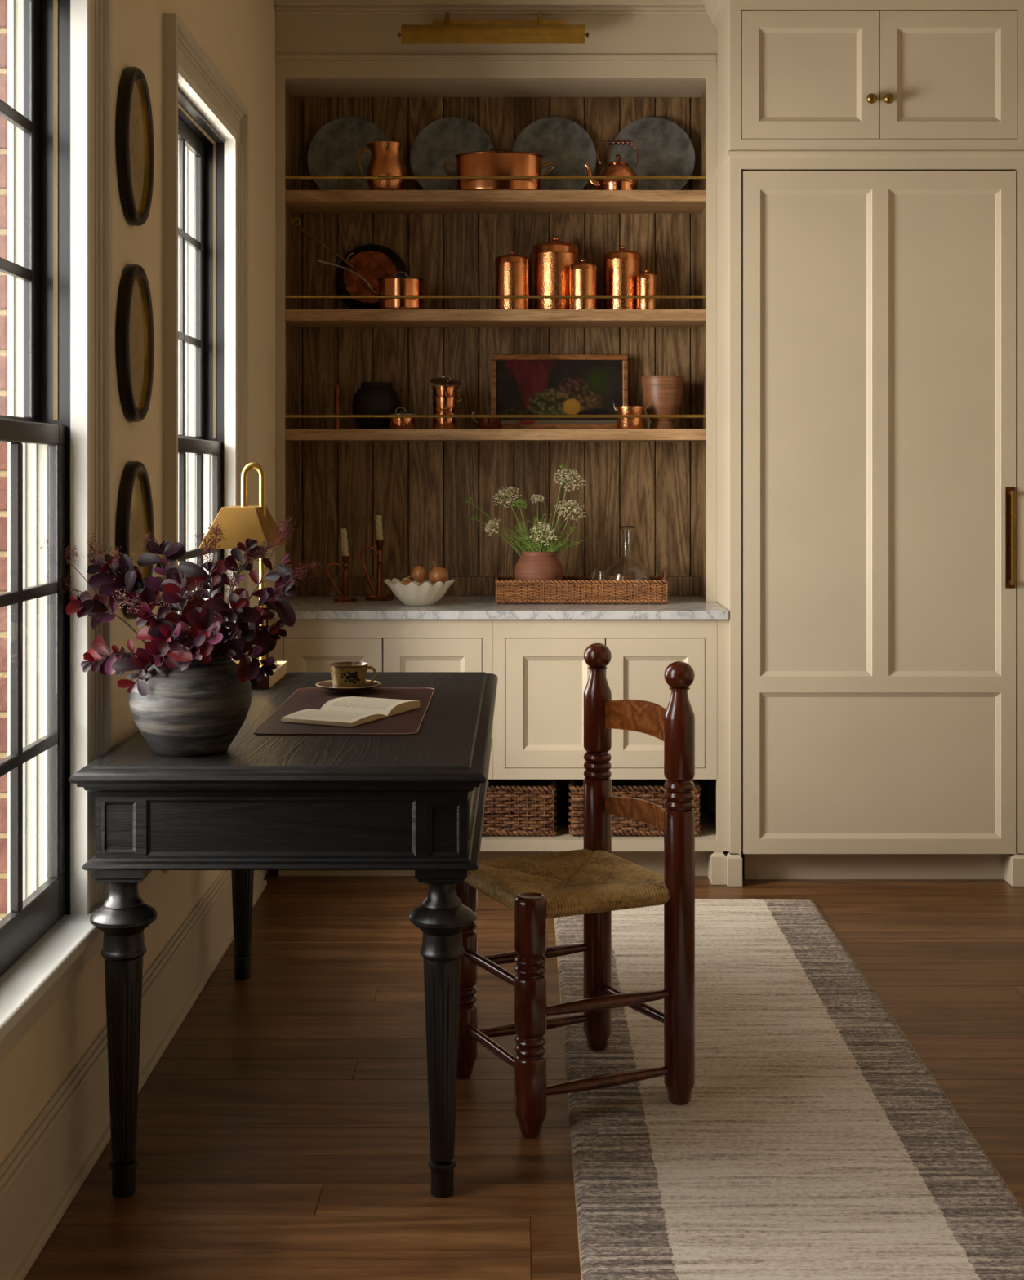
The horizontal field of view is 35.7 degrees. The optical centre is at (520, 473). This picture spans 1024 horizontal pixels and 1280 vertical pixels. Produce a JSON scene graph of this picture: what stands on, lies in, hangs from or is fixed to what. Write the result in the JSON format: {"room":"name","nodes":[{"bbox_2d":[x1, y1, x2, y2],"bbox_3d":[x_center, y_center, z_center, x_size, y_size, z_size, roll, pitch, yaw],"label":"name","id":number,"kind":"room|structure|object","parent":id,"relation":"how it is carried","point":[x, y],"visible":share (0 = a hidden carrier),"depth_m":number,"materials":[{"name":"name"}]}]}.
{"room":"kitchen","nodes":[
{"label":"kitchen","id":0,"kind":"room"},
{"bbox_2d":[0,0,178,918],"bbox_3d":[-1.072,0.025,1.877,0.104,3.300,8.955,0,0,0],"label":"wall","id":1,"kind":"structure","parent":0,"point":[3,3],"depth_m":3.16,"materials":[{"name":"red brick"}]},
{"bbox_2d":[0,0,275,1166],"bbox_3d":[-0.945,-0.185,1.728,0.146,3.120,8.655,0,0,0],"label":"wall","id":2,"kind":"structure","parent":0,"point":[238,37],"depth_m":3.80,"materials":[{"name":"paint"}]},
{"bbox_2d":[0,0,112,1062],"bbox_3d":[-0.941,-0.072,2.750,0.238,2.095,1.110,0,0,0],"label":"window","id":3,"kind":"structure","parent":2,"relation":"in","point":[56,428],"depth_m":3.15,"materials":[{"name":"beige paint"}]},
{"bbox_2d":[0,870,266,1279],"bbox_3d":[-0.859,1.268,1.350,0.026,0.215,7.900,0,0,0],"label":"baseboard","id":4,"kind":"structure","parent":2,"relation":"attached to","point":[42,1175],"depth_m":3.15,"materials":[{"name":"beige paint"}]},
{"bbox_2d":[115,66,154,226],"bbox_3d":[-0.857,-0.727,3.543,0.028,0.351,0.248,0,0,0],"label":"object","id":5,"kind":"object","parent":2,"relation":"attached to","point":[135,145],"visible":1,"depth_m":3.54,"materials":[{"name":"black paint"}]},
{"bbox_2d":[115,264,154,422],"bbox_3d":[-0.857,-0.289,3.543,0.028,0.351,0.248,0,0,0],"label":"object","id":6,"kind":"object","parent":2,"relation":"attached to","point":[135,335],"visible":1,"depth_m":3.54,"materials":[{"name":"black paint"}]},
{"bbox_2d":[115,461,154,618],"bbox_3d":[-0.857,0.149,3.543,0.028,0.351,0.248,0,0,0],"label":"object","id":7,"kind":"object","parent":2,"relation":"attached to","point":[135,513],"visible":0.53,"depth_m":3.54,"materials":[{"name":"black paint"}]},
{"bbox_2d":[162,13,248,873],"bbox_3d":[-0.941,-0.072,4.385,0.238,2.095,1.110,0,0,0],"label":"window","id":8,"kind":"structure","parent":2,"relation":"in","point":[206,123],"depth_m":4.74,"materials":[{"name":"beige paint"}]},
{"bbox_2d":[302,97,690,576],"bbox_3d":[0.614,-0.185,6.025,3.372,3.120,0.100,0,0,0],"label":"wall","id":9,"kind":"structure","parent":0,"point":[302,98],"depth_m":5.97,"materials":[{"name":"wood"}]},
{"bbox_2d":[23,851,1023,1279],"bbox_3d":[0.673,1.405,1.677,3.490,0.060,8.755,0,0,0],"label":"floor","id":10,"kind":"structure","parent":0,"point":[283,1126],"depth_m":3.52,"materials":[{"name":"brown wood"}]},
{"bbox_2d":[68,671,497,1197],"bbox_3d":[-0.452,0.962,3.690,0.776,0.825,1.480,0,0,0],"label":"writing desk","id":11,"kind":"object","parent":10,"relation":"on","point":[415,802],"visible":0.91,"depth_m":3.00,"materials":[{"name":"black wood"}]},
{"bbox_2d":[128,656,252,756],"bbox_3d":[-0.653,0.454,3.148,0.241,0.191,0.241,0,0,0],"label":"vase","id":12,"kind":"object","parent":11,"relation":"on","point":[199,709],"visible":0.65,"depth_m":3.06,"materials":[{"name":"grey ceramic"}]},
{"bbox_2d":[40,536,145,644],"bbox_3d":[-0.813,0.254,3.118,0.262,0.275,0.088,0,0,0],"label":"branch","id":13,"kind":"object","parent":12,"relation":"in","point":[95,607],"visible":0.81,"depth_m":3.13,"materials":[{"name":"purple plant"}]},
{"bbox_2d":[80,635,136,677],"bbox_3d":[-0.770,0.358,3.099,0.176,0.080,0.087,0,0,0],"label":"branch","id":14,"kind":"object","parent":12,"relation":"in","point":[99,644],"visible":0.84,"depth_m":3.10,"materials":[{"name":"purple plant"}]},
{"bbox_2d":[74,533,149,626],"bbox_3d":[-0.800,0.255,3.159,0.237,0.273,0.083,0,0,0],"label":"branch","id":15,"kind":"object","parent":12,"relation":"in","point":[104,580],"visible":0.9,"depth_m":3.15,"materials":[{"name":"purple plant"}]},
{"bbox_2d":[107,546,163,613],"bbox_3d":[-0.756,0.268,3.168,0.112,0.246,0.108,0,0,-34],"label":"branch","id":16,"kind":"object","parent":12,"relation":"in","point":[147,596],"visible":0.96,"depth_m":3.16,"materials":[{"name":"purple plant"}]},
{"bbox_2d":[111,648,164,695],"bbox_3d":[-0.725,0.386,3.072,0.126,0.104,0.088,0,0,-11],"label":"branch","id":17,"kind":"object","parent":12,"relation":"in","point":[140,662],"visible":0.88,"depth_m":3.05,"materials":[{"name":"purple plant"}]},
{"bbox_2d":[111,588,181,639],"bbox_3d":[-0.721,0.306,3.080,0.108,0.170,0.116,0,0,19],"label":"branch","id":18,"kind":"object","parent":12,"relation":"in","point":[141,611],"visible":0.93,"depth_m":3.06,"materials":[{"name":"purple plant"}]},
{"bbox_2d":[137,529,185,612],"bbox_3d":[-0.719,0.252,3.189,0.084,0.278,0.092,0,0,-27],"label":"branch","id":19,"kind":"object","parent":12,"relation":"in","point":[176,550],"visible":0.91,"depth_m":3.19,"materials":[{"name":"purple plant"}]},
{"bbox_2d":[148,619,188,657],"bbox_3d":[-0.680,0.334,3.070,0.079,0.116,0.099,0,0,0],"label":"branch","id":20,"kind":"object","parent":12,"relation":"in","point":[166,629],"visible":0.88,"depth_m":3.04,"materials":[{"name":"purple plant"}]},
{"bbox_2d":[144,627,192,670],"bbox_3d":[-0.680,0.344,3.058,0.087,0.096,0.109,0,0,-17],"label":"branch","id":21,"kind":"object","parent":12,"relation":"in","point":[169,661],"visible":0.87,"depth_m":3.04,"materials":[{"name":"purple plant"}]},
{"bbox_2d":[150,571,206,627],"bbox_3d":[-0.667,0.291,3.091,0.103,0.200,0.099,0,0,-27],"label":"branch","id":22,"kind":"object","parent":12,"relation":"in","point":[177,584],"visible":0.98,"depth_m":3.08,"materials":[{"name":"purple plant"}]},
{"bbox_2d":[177,625,214,671],"bbox_3d":[-0.620,0.337,3.064,0.072,0.109,0.113,0,0,0],"label":"branch","id":23,"kind":"object","parent":12,"relation":"in","point":[195,632],"visible":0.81,"depth_m":3.04,"materials":[{"name":"purple plant"}]},
{"bbox_2d":[172,604,222,657],"bbox_3d":[-0.613,0.322,3.059,0.120,0.140,0.089,0,0,28],"label":"branch","id":24,"kind":"object","parent":12,"relation":"in","point":[204,619],"visible":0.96,"depth_m":3.03,"materials":[{"name":"purple plant"}]},
{"bbox_2d":[177,521,229,618],"bbox_3d":[-0.625,0.243,3.164,0.111,0.295,0.085,0,0,-30],"label":"branch","id":25,"kind":"object","parent":12,"relation":"in","point":[193,571],"visible":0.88,"depth_m":3.17,"materials":[{"name":"purple plant"}]},
{"bbox_2d":[210,626,242,659],"bbox_3d":[-0.595,0.344,3.080,0.119,0.095,0.063,0,0,41],"label":"branch","id":26,"kind":"object","parent":12,"relation":"in","point":[230,648],"visible":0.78,"depth_m":3.06,"materials":[{"name":"purple plant"}]},
{"bbox_2d":[200,564,261,639],"bbox_3d":[-0.567,0.284,3.080,0.128,0.214,0.102,0,0,0],"label":"branch","id":27,"kind":"object","parent":12,"relation":"in","point":[239,611],"visible":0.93,"depth_m":3.07,"materials":[{"name":"purple plant"}]},
{"bbox_2d":[222,626,256,661],"bbox_3d":[-0.568,0.348,3.211,0.131,0.088,0.088,0,0,0],"label":"branch","id":28,"kind":"object","parent":12,"relation":"in","point":[235,658],"visible":0.19,"depth_m":3.21,"materials":[{"name":"purple plant"}]},
{"bbox_2d":[221,538,277,620],"bbox_3d":[-0.556,0.261,3.182,0.120,0.260,0.092,0,0,19],"label":"branch","id":29,"kind":"object","parent":12,"relation":"in","point":[253,551],"visible":0.94,"depth_m":3.18,"materials":[{"name":"purple plant"}]},
{"bbox_2d":[235,639,276,683],"bbox_3d":[-0.551,0.368,3.119,0.146,0.083,0.077,0,0,0],"label":"branch","id":30,"kind":"object","parent":12,"relation":"in","point":[247,669],"visible":0.91,"depth_m":3.11,"materials":[{"name":"purple plant"}]},
{"bbox_2d":[234,608,287,650],"bbox_3d":[-0.538,0.331,3.136,0.155,0.121,0.083,0,0,-19],"label":"branch","id":31,"kind":"object","parent":12,"relation":"in","point":[262,635],"visible":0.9,"depth_m":3.14,"materials":[{"name":"purple plant"}]},
{"bbox_2d":[231,563,307,639],"bbox_3d":[-0.516,0.285,3.159,0.198,0.213,0.099,0,0,19],"label":"branch","id":32,"kind":"object","parent":12,"relation":"in","point":[277,602],"visible":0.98,"depth_m":3.13,"materials":[{"name":"purple plant"}]},
{"bbox_2d":[226,516,321,641],"bbox_3d":[-0.510,0.238,3.168,0.229,0.306,0.063,0,0,0],"label":"branch","id":33,"kind":"object","parent":12,"relation":"in","point":[253,574],"visible":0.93,"depth_m":3.16,"materials":[{"name":"purple plant"}]},
{"bbox_2d":[249,661,287,688],"bbox_3d":[-0.748,0.533,4.210,0.214,0.033,0.317,0,0,0],"label":"closed book","id":34,"kind":"object","parent":11,"relation":"on","point":[268,682],"visible":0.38,"depth_m":4.13,"materials":[{"name":"paper"}]},
{"bbox_2d":[198,462,287,667],"bbox_3d":[-0.732,0.244,4.210,0.179,0.544,0.319,0,0,0],"label":"desk lamp","id":35,"kind":"object","parent":34,"relation":"on","point":[242,522],"visible":0.79,"depth_m":4.11,"materials":[{"name":"gold metal"}]},
{"bbox_2d":[253,688,434,734],"bbox_3d":[-0.391,0.548,3.692,0.347,0.003,0.708,0,0,0],"label":"desk mat","id":36,"kind":"object","parent":11,"relation":"on","point":[409,722],"visible":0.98,"depth_m":3.58,"materials":[{"name":"brown leather"}]},
{"bbox_2d":[315,680,380,693],"bbox_3d":[-0.432,0.537,3.985,0.162,0.020,0.162,0,0,0],"label":"saucer","id":37,"kind":"object","parent":36,"relation":"on","point":[326,685],"visible":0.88,"depth_m":3.94,"materials":[{"name":"brown ceramic"}]},
{"bbox_2d":[329,661,377,686],"bbox_3d":[-0.428,0.507,3.987,0.103,0.059,0.097,0,0,-38],"label":"tea cup","id":38,"kind":"object","parent":37,"relation":"on","point":[349,673],"visible":0.86,"depth_m":3.95,"materials":[{"name":"yellow ceramic"}]},
{"bbox_2d":[280,696,421,727],"bbox_3d":[-0.381,0.536,3.599,0.182,0.022,0.318,0,0,24],"label":"open book","id":39,"kind":"object","parent":36,"relation":"on","point":[348,711],"visible":1,"depth_m":3.58,"materials":[{"name":"paper"}]},
{"bbox_2d":[267,618,728,884],"bbox_3d":[-0.075,0.931,5.631,1.542,0.886,0.647,0,0,0],"label":"base cabinet","id":40,"kind":"object","parent":10,"relation":"on","point":[541,670],"visible":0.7,"depth_m":5.32,"materials":[{"name":"beige paint"}]},
{"bbox_2d":[266,595,728,619],"bbox_3d":[-0.089,0.472,5.625,1.565,0.029,0.659,0,0,0],"label":"countertop","id":41,"kind":"structure","parent":40,"relation":"on","point":[304,607],"depth_m":5.30,"materials":[{"name":"stone"}]},
{"bbox_2d":[325,555,356,602],"bbox_3d":[-0.634,0.376,5.677,0.098,0.162,0.080,0,0,30],"label":"chamberstick","id":42,"kind":"object","parent":41,"relation":"on","point":[344,598],"visible":1,"depth_m":5.67,"materials":[{"name":"orange metal"}]},
{"bbox_2d":[339,526,348,555],"bbox_3d":[-0.629,0.244,5.672,0.032,0.105,0.026,0,0,0],"label":"candle","id":43,"kind":"object","parent":42,"relation":"on","point":[343,532],"visible":1,"depth_m":5.66,"materials":[{"name":"beige wax"}]},
{"bbox_2d":[360,539,394,600],"bbox_3d":[-0.510,0.349,5.750,0.106,0.216,0.106,0,0,44],"label":"chamberstick","id":44,"kind":"object","parent":41,"relation":"on","point":[379,597],"visible":1,"depth_m":5.74,"materials":[{"name":"orange metal"}]},
{"bbox_2d":[374,513,382,540],"bbox_3d":[-0.512,0.194,5.750,0.031,0.095,0.026,0,0,0],"label":"candle","id":45,"kind":"object","parent":44,"relation":"on","point":[379,531],"visible":1,"depth_m":5.74,"materials":[{"name":"beige wax"}]},
{"bbox_2d":[384,577,454,605],"bbox_3d":[-0.351,0.414,5.535,0.243,0.087,0.244,0,0,0],"label":"scalloped bowl","id":46,"kind":"object","parent":41,"relation":"on","point":[427,593],"visible":0.96,"depth_m":5.46,"materials":[{"name":"beige ceramic"}]},
{"bbox_2d":[402,578,413,585],"bbox_3d":[-0.393,0.389,5.516,0.047,0.046,0.047,0,0,-33],"label":"onion","id":47,"kind":"object","parent":46,"relation":"in","point":[406,581],"visible":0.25,"depth_m":5.50,"materials":[{"name":"orange food"}]},
{"bbox_2d":[407,565,426,582],"bbox_3d":[-0.357,0.352,5.545,0.057,0.059,0.067,0,0,31],"label":"onion","id":48,"kind":"object","parent":46,"relation":"in","point":[419,574],"visible":1,"depth_m":5.53,"materials":[{"name":"orange food"}]},
{"bbox_2d":[428,560,448,584],"bbox_3d":[-0.286,0.346,5.530,0.070,0.086,0.071,0,0,0],"label":"onion","id":49,"kind":"object","parent":46,"relation":"in","point":[437,574],"visible":0.88,"depth_m":5.51,"materials":[{"name":"orange food"}]},
{"bbox_2d":[274,0,716,601],"bbox_3d":[-0.087,-0.643,5.770,1.568,2.202,0.370,0,0,0],"label":"shelving niche","id":50,"kind":"object","parent":41,"relation":"on","point":[637,52],"visible":0.73,"depth_m":5.94,"materials":[{"name":"beige paint"}]},
{"bbox_2d":[322,382,340,428],"bbox_3d":[-0.686,-0.242,5.760,0.064,0.168,0.021,0,0,0],"label":"pepper mill","id":51,"kind":"object","parent":50,"relation":"on","point":[336,393],"visible":0.87,"depth_m":5.75,"materials":[{"name":"brown wood"}]},
{"bbox_2d":[306,116,388,190],"bbox_3d":[-0.634,-1.167,5.896,0.314,0.313,0.039,0,0,0],"label":"round tray","id":52,"kind":"object","parent":50,"relation":"on","point":[335,148],"visible":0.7,"depth_m":5.90,"materials":[{"name":"metal"}]},
{"bbox_2d":[291,217,407,309],"bbox_3d":[-0.631,-0.762,5.867,0.423,0.354,0.098,0,0,0],"label":"frying pan","id":53,"kind":"object","parent":50,"relation":"on","point":[373,262],"visible":0.83,"depth_m":5.86,"materials":[{"name":"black metal"}]},
{"bbox_2d":[316,258,424,309],"bbox_3d":[-0.538,-0.676,5.760,0.382,0.184,0.170,0,0,0],"label":"copper saucepan","id":54,"kind":"object","parent":50,"relation":"on","point":[391,286],"visible":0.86,"depth_m":5.69,"materials":[{"name":"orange metal"}]},
{"bbox_2d":[351,382,399,428],"bbox_3d":[-0.531,-0.245,5.845,0.176,0.174,0.176,0,0,0],"label":"pot","id":55,"kind":"object","parent":50,"relation":"on","point":[371,397],"visible":0.71,"depth_m":5.78,"materials":[{"name":"black ceramic"}]},
{"bbox_2d":[357,141,406,190],"bbox_3d":[-0.489,-1.101,5.777,0.153,0.183,0.146,0,0,30],"label":"jug","id":56,"kind":"object","parent":50,"relation":"on","point":[386,159],"visible":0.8,"depth_m":5.72,"materials":[{"name":"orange metal"}]},
{"bbox_2d":[386,406,416,428],"bbox_3d":[-0.429,-0.199,5.740,0.108,0.081,0.108,0,0,-40],"label":"copper pan","id":57,"kind":"object","parent":50,"relation":"on","point":[393,423],"visible":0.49,"depth_m":5.70,"materials":[{"name":"metal"}]},
{"bbox_2d":[431,413,458,428],"bbox_3d":[-0.275,-0.186,5.760,0.102,0.056,0.094,0,0,42],"label":"copper pan","id":58,"kind":"object","parent":50,"relation":"on","point":[437,423],"visible":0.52,"depth_m":5.72,"materials":[{"name":"metal"}]},
{"bbox_2d":[427,396,462,413],"bbox_3d":[-0.275,-0.245,5.760,0.102,0.060,0.094,0,0,42],"label":"copper pan","id":59,"kind":"object","parent":58,"relation":"on","point":[440,404],"visible":0.95,"depth_m":5.72,"materials":[{"name":"metal"}]},
{"bbox_2d":[427,386,462,396],"bbox_3d":[-0.275,-0.294,5.760,0.102,0.037,0.094,0,0,42],"label":"copper pan","id":60,"kind":"object","parent":59,"relation":"on","point":[437,391],"visible":0.95,"depth_m":5.72,"materials":[{"name":"metal"}]},
{"bbox_2d":[429,375,462,386],"bbox_3d":[-0.270,-0.333,5.760,0.119,0.042,0.116,0,0,0],"label":"lid","id":61,"kind":"object","parent":60,"relation":"on","point":[448,381],"visible":1,"depth_m":5.73,"materials":[{"name":"metal"}]},
{"bbox_2d":[410,116,493,190],"bbox_3d":[-0.252,-1.167,5.896,0.314,0.313,0.039,0,0,0],"label":"round tray","id":62,"kind":"object","parent":50,"relation":"on","point":[439,142],"visible":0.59,"depth_m":5.90,"materials":[{"name":"metal"}]},
{"bbox_2d":[471,411,502,428],"bbox_3d":[-0.113,-0.191,5.730,0.094,0.065,0.094,0,0,43],"label":"copper saucepan","id":63,"kind":"object","parent":50,"relation":"on","point":[482,423],"visible":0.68,"depth_m":5.69,"materials":[{"name":"metal"}]},
{"bbox_2d":[396,12,589,44],"bbox_3d":[-0.096,-1.553,5.574,0.668,0.137,0.160,0,0,0],"label":"picture light","id":64,"kind":"object","parent":50,"relation":"attached to","point":[446,31],"visible":1,"depth_m":5.50,"materials":[{"name":"gold metal"}]},
{"bbox_2d":[442,147,555,190],"bbox_3d":[-0.078,-1.095,5.765,0.409,0.171,0.181,0,0,0],"label":"copper pot","id":65,"kind":"object","parent":50,"relation":"on","point":[490,162],"visible":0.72,"depth_m":5.69,"materials":[{"name":"metal"}]},
{"bbox_2d":[494,251,528,309],"bbox_3d":[-0.031,-0.694,5.775,0.127,0.221,0.127,0,0,0],"label":"copper canister","id":66,"kind":"object","parent":50,"relation":"on","point":[511,270],"visible":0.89,"depth_m":5.72,"materials":[{"name":"orange metal"}]},
{"bbox_2d":[511,116,595,190],"bbox_3d":[0.123,-1.167,5.896,0.314,0.313,0.039,0,0,0],"label":"round tray","id":67,"kind":"object","parent":50,"relation":"on","point":[561,141],"visible":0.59,"depth_m":5.90,"materials":[{"name":"metal"}]},
{"bbox_2d":[531,235,579,309],"bbox_3d":[0.127,-0.727,5.835,0.177,0.286,0.177,0,0,0],"label":"copper canister","id":68,"kind":"object","parent":50,"relation":"on","point":[551,261],"visible":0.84,"depth_m":5.76,"materials":[{"name":"orange metal"}]},
{"bbox_2d":[490,354,627,428],"bbox_3d":[0.143,-0.300,5.888,0.508,0.281,0.046,0,0,0],"label":"painting","id":69,"kind":"object","parent":50,"relation":"on","point":[521,384],"visible":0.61,"depth_m":5.89,"materials":[{"name":"paint"}]},
{"bbox_2d":[568,258,596,309],"bbox_3d":[0.223,-0.678,5.725,0.101,0.187,0.101,0,0,0],"label":"copper canister","id":70,"kind":"object","parent":50,"relation":"on","point":[582,274],"visible":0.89,"depth_m":5.68,"materials":[{"name":"orange metal"}]},
{"bbox_2d":[584,139,638,190],"bbox_3d":[0.339,-1.109,5.769,0.178,0.198,0.144,0,0,32],"label":"copper kettle","id":71,"kind":"object","parent":50,"relation":"on","point":[617,167],"visible":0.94,"depth_m":5.72,"materials":[{"name":"orange metal"}]},
{"bbox_2d":[603,245,641,309],"bbox_3d":[0.372,-0.709,5.820,0.141,0.249,0.141,0,0,0],"label":"copper canister","id":72,"kind":"object","parent":50,"relation":"on","point":[621,267],"visible":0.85,"depth_m":5.76,"materials":[{"name":"orange metal"}]},
{"bbox_2d":[612,403,647,428],"bbox_3d":[0.394,-0.206,5.732,0.107,0.094,0.107,0,0,40],"label":"copper pot","id":73,"kind":"object","parent":50,"relation":"on","point":[621,423],"visible":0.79,"depth_m":5.69,"materials":[{"name":"metal"}]},
{"bbox_2d":[635,269,657,309],"bbox_3d":[0.455,-0.659,5.740,0.075,0.151,0.075,0,0,0],"label":"copper canister","id":74,"kind":"object","parent":50,"relation":"on","point":[646,282],"visible":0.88,"depth_m":5.71,"materials":[{"name":"orange metal"}]},
{"bbox_2d":[609,116,694,190],"bbox_3d":[0.489,-1.167,5.896,0.314,0.313,0.039,0,0,0],"label":"round tray","id":75,"kind":"object","parent":50,"relation":"on","point":[663,147],"visible":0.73,"depth_m":5.90,"materials":[{"name":"metal"}]},
{"bbox_2d":[640,375,684,428],"bbox_3d":[0.517,-0.256,5.800,0.155,0.194,0.155,0,0,0],"label":"vase","id":76,"kind":"object","parent":50,"relation":"on","point":[663,394],"visible":0.8,"depth_m":5.75,"materials":[{"name":"brown ceramic"}]},
{"bbox_2d":[494,567,668,604],"bbox_3d":[0.214,0.398,5.676,0.610,0.119,0.264,0,0,0],"label":"wicker tray","id":77,"kind":"object","parent":41,"relation":"on","point":[569,590],"visible":0.9,"depth_m":5.55,"materials":[{"name":"brown wicker"}]},
{"bbox_2d":[514,551,563,596],"bbox_3d":[0.065,0.363,5.670,0.174,0.172,0.174,0,0,0],"label":"terracotta vase","id":78,"kind":"object","parent":77,"relation":"in","point":[531,566],"visible":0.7,"depth_m":5.61,"materials":[{"name":"brown ceramic"}]},
{"bbox_2d":[464,497,521,555],"bbox_3d":[-0.081,0.216,5.668,0.236,0.260,0.030,0,0,0],"label":"stem","id":79,"kind":"object","parent":78,"relation":"in","point":[468,500],"visible":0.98,"depth_m":5.67,"materials":[{"name":"green plant"}]},
{"bbox_2d":[470,514,521,556],"bbox_3d":[-0.070,0.247,5.659,0.220,0.199,0.026,0,0,0],"label":"stem","id":80,"kind":"object","parent":78,"relation":"in","point":[473,518],"visible":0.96,"depth_m":5.66,"materials":[{"name":"green plant"}]},
{"bbox_2d":[484,518,524,551],"bbox_3d":[-0.041,0.253,5.638,0.178,0.187,0.064,0,0,0],"label":"stem","id":81,"kind":"object","parent":78,"relation":"in","point":[489,522],"visible":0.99,"depth_m":5.63,"materials":[{"name":"white plant"}]},
{"bbox_2d":[492,485,528,549],"bbox_3d":[-0.032,0.196,5.660,0.151,0.300,0.090,0,0,23],"label":"stem","id":82,"kind":"object","parent":78,"relation":"in","point":[506,495],"visible":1,"depth_m":5.66,"materials":[{"name":"white plant"}]},
{"bbox_2d":[511,497,531,551],"bbox_3d":[0.017,0.217,5.632,0.100,0.257,0.050,0,0,-15],"label":"flower","id":83,"kind":"object","parent":78,"relation":"in","point":[517,503],"visible":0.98,"depth_m":5.62,"materials":[{"name":"green plant"}]},
{"bbox_2d":[528,493,544,542],"bbox_3d":[0.059,0.210,5.687,0.055,0.270,0.052,0,0,-42],"label":"flower","id":84,"kind":"object","parent":78,"relation":"in","point":[536,497],"visible":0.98,"depth_m":5.68,"materials":[{"name":"white plant"}]},
{"bbox_2d":[528,522,557,551],"bbox_3d":[0.070,0.260,5.600,0.087,0.172,0.102,0,0,-43],"label":"flower","id":85,"kind":"object","parent":78,"relation":"in","point":[548,526],"visible":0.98,"depth_m":5.59,"materials":[{"name":"white plant"}]},
{"bbox_2d":[500,513,587,553],"bbox_3d":[0.083,0.220,5.661,0.311,0.153,0.107,0,0,0],"label":"feathery foliage","id":86,"kind":"object","parent":78,"relation":"in","point":[536,547],"visible":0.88,"depth_m":5.65,"materials":[{"name":"green plant"}]},
{"bbox_2d":[546,464,566,548],"bbox_3d":[0.119,0.158,5.677,0.093,0.376,0.021,0,0,0],"label":"stem","id":87,"kind":"object","parent":78,"relation":"in","point":[563,467],"visible":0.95,"depth_m":5.67,"materials":[{"name":"green plant"}]},
{"bbox_2d":[555,525,576,554],"bbox_3d":[0.138,0.267,5.669,0.122,0.160,0.031,0,0,0],"label":"stem","id":88,"kind":"object","parent":78,"relation":"in","point":[572,527],"visible":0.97,"depth_m":5.67,"materials":[{"name":"green plant"}]},
{"bbox_2d":[548,468,585,547],"bbox_3d":[0.159,0.165,5.654,0.143,0.362,0.104,0,0,-24],"label":"stem","id":89,"kind":"object","parent":78,"relation":"in","point":[567,478],"visible":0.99,"depth_m":5.65,"materials":[{"name":"white plant"}]},
{"bbox_2d":[553,499,585,551],"bbox_3d":[0.158,0.220,5.641,0.149,0.253,0.096,0,0,-14],"label":"stem","id":90,"kind":"object","parent":78,"relation":"in","point":[571,501],"visible":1,"depth_m":5.64,"materials":[{"name":"plant"}]},
{"bbox_2d":[588,571,605,596],"bbox_3d":[0.271,0.399,5.635,0.061,0.100,0.061,0,0,0],"label":"glass tumbler","id":91,"kind":"object","parent":77,"relation":"in","point":[593,575],"visible":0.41,"depth_m":5.61,"materials":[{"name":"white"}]},
{"bbox_2d":[604,525,650,599],"bbox_3d":[0.379,0.319,5.665,0.170,0.261,0.170,0,0,0],"label":"glass carafe","id":92,"kind":"object","parent":77,"relation":"on","point":[626,568],"visible":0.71,"depth_m":5.62,"materials":[{"name":"clear glass"}]},
{"bbox_2d":[481,779,556,835],"bbox_3d":[-0.081,1.140,5.515,0.410,0.171,0.324,0,0,0],"label":"wicker basket","id":93,"kind":"object","parent":40,"relation":"in","point":[521,810],"visible":0.48,"depth_m":5.36,"materials":[{"name":"brown wicker"}]},
{"bbox_2d":[565,779,701,835],"bbox_3d":[0.387,1.140,5.515,0.453,0.171,0.324,0,0,0],"label":"wicker basket","id":94,"kind":"object","parent":40,"relation":"in","point":[620,825],"visible":0.41,"depth_m":5.37,"materials":[{"name":"brown wicker"}]},
{"bbox_2d":[554,898,1023,1279],"bbox_3d":[0.520,1.368,3.098,0.834,0.014,3.999,0,0,0],"label":"runner rug","id":95,"kind":"object","parent":10,"relation":"on","point":[812,1140],"visible":0.84,"depth_m":3.28,"materials":[{"name":"fabric"}]},
{"bbox_2d":[456,643,694,1137],"bbox_3d":[0.106,0.889,3.534,0.418,0.972,0.435,0,0,-25],"label":"chair","id":96,"kind":"object","parent":95,"relation":"on","point":[592,882],"visible":0.92,"depth_m":3.43,"materials":[{"name":"red wood"}]},
{"bbox_2d":[702,0,1023,886],"bbox_3d":[1.248,-0.185,5.582,1.273,3.118,0.745,0,0,0],"label":"tall cabinet","id":97,"kind":"object","parent":10,"relation":"on","point":[868,172],"visible":0.96,"depth_m":5.30,"materials":[{"name":"beige paint"}]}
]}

